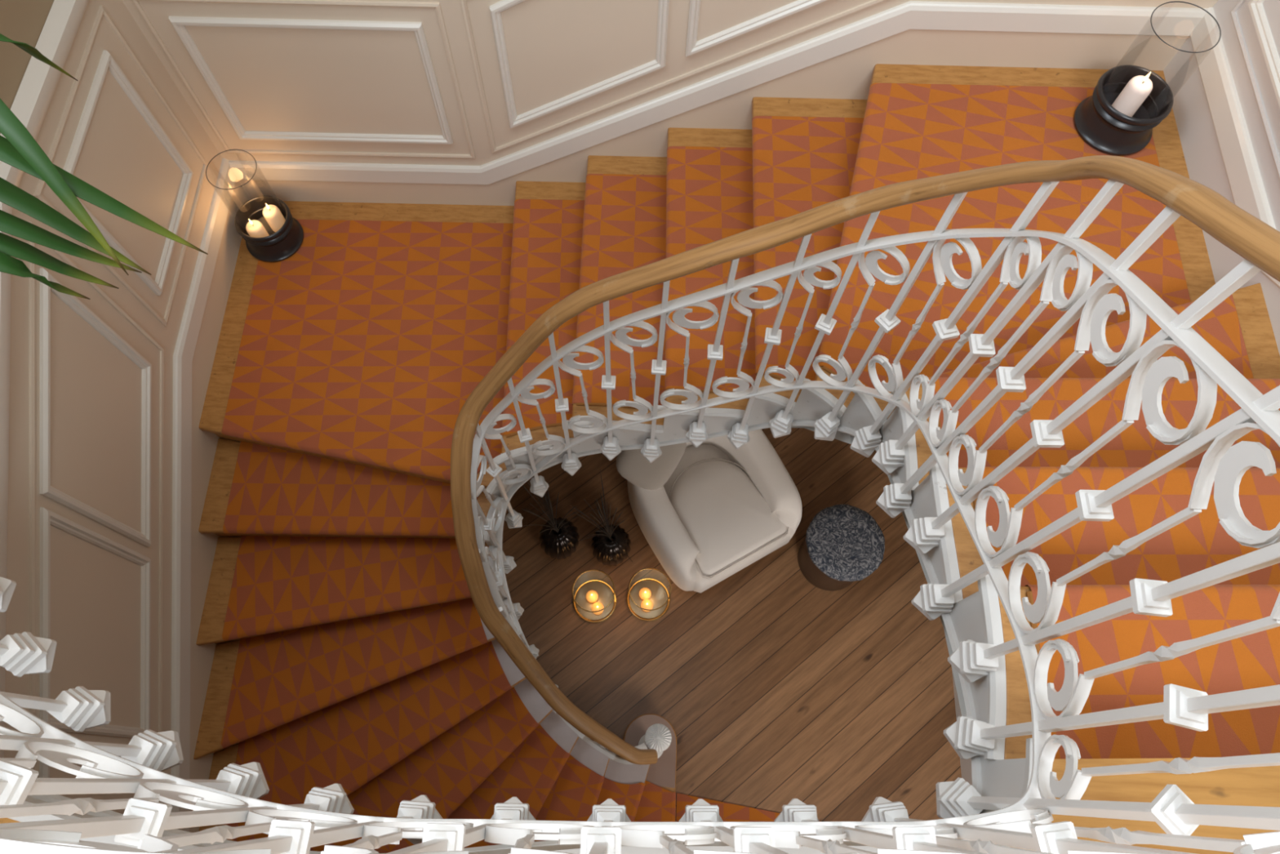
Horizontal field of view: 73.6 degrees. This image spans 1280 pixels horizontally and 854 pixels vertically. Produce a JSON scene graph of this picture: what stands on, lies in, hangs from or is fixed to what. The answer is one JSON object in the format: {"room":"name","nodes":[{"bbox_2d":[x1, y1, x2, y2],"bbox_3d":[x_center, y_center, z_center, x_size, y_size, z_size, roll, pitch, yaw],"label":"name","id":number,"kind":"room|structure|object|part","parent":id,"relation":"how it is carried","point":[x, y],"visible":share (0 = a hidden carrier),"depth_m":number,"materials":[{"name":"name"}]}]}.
{"room":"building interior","nodes":[
{"label":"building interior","id":0,"kind":"room"},
{"bbox_2d":[0,0,222,813],"bbox_3d":[-1.897,0.920,1.387,0.120,6.920,5.690,1,67,-1],"label":"wall","id":1,"kind":"structure","parent":0,"point":[96,389],"depth_m":2.93,"materials":[{"name":"beige paint"}]},
{"bbox_2d":[0,0,88,757],"bbox_3d":[-1.820,0.396,2.608,0.052,1.270,3.777,1,67,-1],"label":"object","id":2,"kind":"structure","parent":1,"relation":"attached to","point":[37,88],"depth_m":2.49,"materials":[{"name":"beige paint"}]},
{"bbox_2d":[39,755,120,777],"bbox_3d":[-1.860,1.447,2.950,0.024,0.925,0.628,1,67,-1],"label":"trim","id":3,"kind":"structure","parent":1,"relation":"attached to","point":[44,769],"depth_m":2.65,"materials":[{"name":"beige paint"}]},
{"bbox_2d":[40,506,151,737],"bbox_3d":[-1.845,0.713,2.929,0.024,0.923,0.628,1,67,-1],"label":"trim","id":4,"kind":"structure","parent":1,"relation":"attached to","point":[48,518],"depth_m":2.89,"materials":[{"name":"beige paint"}]},
{"bbox_2d":[40,267,151,546],"bbox_3d":[-1.830,-0.016,2.908,0.024,0.923,0.628,1,67,-1],"label":"trim","id":5,"kind":"structure","parent":1,"relation":"attached to","point":[144,537],"depth_m":2.81,"materials":[{"name":"beige paint"}]},
{"bbox_2d":[29,221,164,802],"bbox_3d":[-1.857,1.004,2.966,0.014,2.008,2.668,1,67,-1],"label":"trim","id":6,"kind":"structure","parent":1,"relation":"attached to","point":[64,256],"depth_m":2.60,"materials":[{"name":"beige paint"}]},
{"bbox_2d":[33,5,208,326],"bbox_3d":[-1.820,-0.900,3.088,0.014,0.798,0.778,1,67,-1],"label":"trim","id":7,"kind":"structure","parent":1,"relation":"attached to","point":[101,12],"depth_m":3.02,"materials":[{"name":"beige paint"}]},
{"bbox_2d":[62,49,193,295],"bbox_3d":[-1.815,-0.885,3.071,0.024,0.628,0.578,1,67,-1],"label":"trim","id":8,"kind":"structure","parent":1,"relation":"attached to","point":[107,62],"depth_m":3.06,"materials":[{"name":"beige paint"}]},
{"bbox_2d":[170,158,249,832],"bbox_3d":[-1.861,0.966,3.974,0.031,2.070,3.777,1,67,-1],"label":"baseboard","id":9,"kind":"structure","parent":1,"relation":"attached to","point":[189,329],"depth_m":3.54,"materials":[{"name":"beige paint"}]},
{"bbox_2d":[0,757,1279,853],"bbox_3d":[-0.048,1.799,0.964,3.723,0.140,3.820,3,67,0],"label":"floor","id":10,"kind":"structure","parent":0,"point":[1259,786],"depth_m":1.41,"materials":[{"name":"brown wood"}]},
{"bbox_2d":[0,33,208,299],"bbox_3d":[-1.279,0.146,1.016,0.761,0.983,1.566,30,70,11],"label":"potted palm","id":11,"kind":"object","parent":10,"relation":"on","point":[20,150],"visible":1,"depth_m":1.07,"materials":[{"name":"green plant"}]},
{"bbox_2d":[121,0,1217,165],"bbox_3d":[0.063,-1.158,3.892,4.050,3.970,0.120,1,67,-1],"label":"wall","id":12,"kind":"structure","parent":0,"point":[281,80],"depth_m":3.22,"materials":[{"name":"beige paint"}]},
{"bbox_2d":[131,0,475,159],"bbox_3d":[-1.243,-1.332,3.346,1.073,0.800,0.014,1,67,-1],"label":"trim","id":13,"kind":"structure","parent":12,"relation":"attached to","point":[302,2],"depth_m":3.20,"materials":[{"name":"beige paint"}]},
{"bbox_2d":[168,16,453,144],"bbox_3d":[-1.236,-1.329,3.339,0.898,0.618,0.024,1,67,-1],"label":"trim","id":14,"kind":"structure","parent":12,"relation":"attached to","point":[179,23],"depth_m":3.24,"materials":[{"name":"beige paint"}]},
{"bbox_2d":[488,0,669,128],"bbox_3d":[-0.216,-1.413,3.110,0.628,0.949,0.024,1,67,-1],"label":"trim","id":15,"kind":"structure","parent":12,"relation":"attached to","point":[495,10],"depth_m":3.25,"materials":[{"name":"beige paint"}]},
{"bbox_2d":[460,0,887,153],"bbox_3d":[0.133,-1.485,2.941,1.508,1.653,0.014,1,67,-1],"label":"trim","id":16,"kind":"structure","parent":12,"relation":"attached to","point":[464,3],"depth_m":3.25,"materials":[{"name":"beige paint"}]},
{"bbox_2d":[228,0,1207,205],"bbox_3d":[0.059,-0.907,4.310,3.793,2.964,0.031,1,67,-1],"label":"baseboard","id":17,"kind":"structure","parent":12,"relation":"attached to","point":[848,75],"depth_m":3.25,"materials":[{"name":"beige paint"}]},
{"bbox_2d":[684,0,826,57],"bbox_3d":[0.502,-1.557,2.744,0.648,0.964,0.024,1,67,-1],"label":"trim","id":18,"kind":"structure","parent":12,"relation":"attached to","point":[692,46],"depth_m":3.04,"materials":[{"name":"beige paint"}]},
{"bbox_2d":[502,427,961,821],"bbox_3d":[-0.047,1.376,4.996,4.050,0.060,4.140,3,67,0],"label":"floor","id":19,"kind":"structure","parent":0,"point":[775,687],"depth_m":5.00,"materials":[{"name":"brown wood"}]},
{"bbox_2d":[538,516,579,559],"bbox_3d":[-0.480,0.660,5.090,0.236,0.300,0.242,3,67,0],"label":"ribbed vase","id":20,"kind":"object","parent":19,"relation":"on","point":[559,545],"visible":0.94,"depth_m":4.98,"materials":[{"name":"black ceramic"}]},
{"bbox_2d":[522,480,598,533],"bbox_3d":[-0.491,0.502,4.729,0.450,0.568,0.308,24,69,9],"label":"bunch","id":21,"kind":"object","parent":20,"relation":"in","point":[553,525],"visible":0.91,"depth_m":4.75,"materials":[{"name":"brown"}]},
{"bbox_2d":[571,568,617,622],"bbox_3d":[-0.266,0.978,4.959,0.262,0.302,0.262,3,67,0],"label":"glass candle jar","id":22,"kind":"object","parent":19,"relation":"on","point":[606,597],"visible":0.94,"depth_m":5.08,"materials":[{"name":"clear glass"}]},
{"bbox_2d":[586,590,598,602],"bbox_3d":[-0.282,0.994,5.041,0.072,0.102,0.072,3,67,0],"label":"candle","id":23,"kind":"object","parent":22,"relation":"on","point":[592,596],"visible":1,"depth_m":5.03,"materials":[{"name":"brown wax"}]},
{"bbox_3d":[-0.268,1.032,5.087,0.228,0.008,0.228,3,67,0],"label":"mirror plate","id":24,"kind":"part","parent":22,"relation":"part of","materials":[{"name":"beige"}]},
{"bbox_2d":[591,601,604,614],"bbox_3d":[-0.248,1.059,5.015,0.072,0.102,0.072,3,67,0],"label":"candle","id":25,"kind":"object","parent":22,"relation":"on","point":[597,606],"visible":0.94,"depth_m":5.01,"materials":[{"name":"brown wax"}]},
{"bbox_2d":[591,524,631,566],"bbox_3d":[-0.172,0.700,5.080,0.236,0.300,0.242,3,67,0],"label":"ribbed vase","id":26,"kind":"object","parent":19,"relation":"on","point":[607,552],"visible":0.86,"depth_m":4.97,"materials":[{"name":"black ceramic"}]},
{"bbox_2d":[570,470,632,561],"bbox_3d":[-0.207,0.561,4.694,0.276,0.598,0.472,-15,69,-7],"label":"bunch","id":27,"kind":"object","parent":26,"relation":"in","point":[609,535],"visible":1,"depth_m":4.72,"materials":[{"name":"brown"}]},
{"bbox_2d":[6,63,1279,853],"bbox_3d":[0.041,0.718,3.288,3.921,3.602,3.946,3,67,0],"label":"staircase","id":28,"kind":"structure","parent":19,"relation":"on","point":[999,698],"depth_m":3.19,"materials":[{"name":"brown wood"}]},
{"bbox_2d":[0,155,1279,853],"bbox_3d":[-0.380,0.532,2.779,2.185,4.539,1.420,3,67,0],"label":"balustrade","id":29,"kind":"object","parent":28,"relation":"on","point":[326,816],"visible":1,"depth_m":1.36,"materials":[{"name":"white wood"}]},
{"bbox_3d":[-0.380,0.658,3.089,2.091,3.361,1.311,3,67,0],"label":"rail","id":30,"kind":"part","parent":29,"relation":"part of","materials":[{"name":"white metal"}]},
{"bbox_3d":[-0.361,0.317,2.277,2.115,3.445,1.352,3,67,0],"label":"handrail","id":31,"kind":"part","parent":29,"relation":"part of","materials":[{"name":"brown wood"}]},
{"bbox_2d":[638,723,671,757],"bbox_3d":[0.070,1.535,4.166,0.140,0.993,0.140,3,67,0],"label":"newel post","id":32,"kind":"object","parent":28,"relation":"on","point":[658,736],"visible":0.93,"depth_m":3.72,"materials":[{"name":"white metal"}]},
{"bbox_2d":[221,83,1279,853],"bbox_3d":[-0.020,0.692,3.315,3.558,3.548,3.645,3,67,0],"label":"carpet","id":33,"kind":"object","parent":28,"relation":"on","point":[368,344],"visible":0.63,"depth_m":3.52,"materials":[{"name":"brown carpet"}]},
{"bbox_2d":[205,149,303,262],"bbox_3d":[-1.653,-0.947,3.672,0.256,0.482,0.256,3,67,0],"label":"hurricane lantern","id":34,"kind":"object","parent":33,"relation":"on","point":[281,245],"visible":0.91,"depth_m":3.80,"materials":[{"name":"black paint"}]},
{"bbox_2d":[245,219,269,237],"bbox_3d":[-1.695,-0.872,3.772,0.072,0.147,0.072,3,67,0],"label":"pillar candle","id":35,"kind":"object","parent":34,"relation":"in","point":[255,228],"visible":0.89,"depth_m":3.75,"materials":[{"name":"beige wax"}]},
{"bbox_2d":[262,203,285,232],"bbox_3d":[-1.625,-0.938,3.790,0.072,0.167,0.072,3,67,0],"label":"pillar candle","id":36,"kind":"object","parent":34,"relation":"in","point":[272,214],"visible":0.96,"depth_m":3.77,"materials":[{"name":"beige wax"}]},
{"bbox_2d":[1073,1,1221,155],"bbox_3d":[1.706,-1.170,2.885,0.276,0.442,0.276,3,67,0],"label":"hurricane lantern","id":37,"kind":"object","parent":33,"relation":"on","point":[1104,128],"visible":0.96,"depth_m":2.99,"materials":[{"name":"black paint"}]},
{"bbox_2d":[1111,71,1152,116],"bbox_3d":[1.702,-1.144,2.951,0.080,0.207,0.080,3,67,0],"label":"pillar candle","id":38,"kind":"object","parent":37,"relation":"in","point":[1138,88],"visible":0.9,"depth_m":2.92,"materials":[{"name":"beige wax"}]},
{"bbox_2d":[626,567,671,621],"bbox_3d":[0.053,0.971,4.969,0.262,0.302,0.262,3,67,0],"label":"glass candle jar","id":39,"kind":"object","parent":19,"relation":"on","point":[659,597],"visible":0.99,"depth_m":5.09,"materials":[{"name":"clear glass"}]},
{"bbox_2d":[639,587,651,599],"bbox_3d":[0.031,0.981,5.054,0.072,0.102,0.072,3,67,0],"label":"candle","id":40,"kind":"object","parent":39,"relation":"on","point":[645,593],"visible":1,"depth_m":5.04,"materials":[{"name":"brown wax"}]},
{"bbox_2d":[640,599,653,611],"bbox_3d":[0.041,1.045,5.028,0.072,0.102,0.072,3,67,0],"label":"candle","id":41,"kind":"object","parent":39,"relation":"on","point":[646,603],"visible":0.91,"depth_m":5.02,"materials":[{"name":"brown wax"}]},
{"bbox_3d":[0.051,1.024,5.097,0.228,0.008,0.228,3,67,0],"label":"mirror plate","id":42,"kind":"part","parent":39,"relation":"part of","materials":[{"name":"beige"}]},
{"bbox_2d":[627,428,802,592],"bbox_3d":[0.383,0.364,4.960,0.851,0.801,0.945,-27,71,-12],"label":"armchair","id":43,"kind":"object","parent":19,"relation":"on","point":[723,508],"visible":0.68,"depth_m":4.81,"materials":[{"name":"beige fabric"}]},
{"bbox_2d":[616,442,686,489],"bbox_3d":[0.063,0.141,4.700,0.313,0.209,0.392,28,70,10],"label":"cushion","id":44,"kind":"object","parent":43,"relation":"on","point":[632,465],"visible":0.54,"depth_m":4.63,"materials":[{"name":"fabric"}]},
{"bbox_3d":[0.407,0.467,5.085,0.680,0.233,0.835,-27,71,-12],"label":"seat","id":45,"kind":"part","parent":43,"relation":"part of","materials":[{"name":"beige fabric"}]},
{"bbox_2d":[670,460,787,579],"bbox_3d":[0.456,0.478,4.902,0.570,0.143,0.620,-27,71,-12],"label":"seat cushion","id":46,"kind":"object","parent":43,"relation":"on","point":[725,511],"depth_m":4.83,"materials":[{"name":"beige fabric"}]},
{"bbox_2d":[675,792,819,821],"bbox_3d":[0.745,2.585,4.473,1.142,0.009,1.185,3,67,0],"label":"carpet","id":47,"kind":"object","parent":19,"relation":"on","point":[727,811],"visible":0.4,"depth_m":4.67,"materials":[{"name":"orange carpet"}]},
{"bbox_2d":[798,504,884,591],"bbox_3d":[1.156,0.724,5.015,0.445,0.454,0.446,3,67,0],"label":"side table","id":48,"kind":"object","parent":19,"relation":"on","point":[842,545],"visible":1,"depth_m":4.82,"materials":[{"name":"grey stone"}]},
{"bbox_2d":[1213,0,1279,231],"bbox_3d":[1.896,1.418,2.367,0.120,4.880,5.790,3,67,0],"label":"wall","id":49,"kind":"structure","parent":0,"point":[1222,8],"depth_m":2.73,"materials":[{"name":"grey paint"}]},
{"bbox_2d":[951,7,1279,785],"bbox_3d":[1.815,1.607,2.817,0.031,3.860,5.778,3,67,0],"label":"baseboard","id":50,"kind":"structure","parent":49,"relation":"attached to","point":[1204,162],"depth_m":2.89,"materials":[{"name":"grey paint"}]},
{"bbox_2d":[1229,0,1279,182],"bbox_3d":[1.968,-1.143,2.332,0.014,0.803,0.868,3,67,0],"label":"trim","id":51,"kind":"structure","parent":49,"relation":"attached to","point":[1273,149],"depth_m":2.73,"materials":[{"name":"grey paint"}]},
{"bbox_2d":[1248,0,1279,107],"bbox_3d":[1.963,-1.154,2.344,0.024,0.628,0.728,3,67,0],"label":"trim","id":52,"kind":"structure","parent":49,"relation":"attached to","point":[1257,11],"depth_m":2.68,"materials":[{"name":"beige paint"}]}
]}

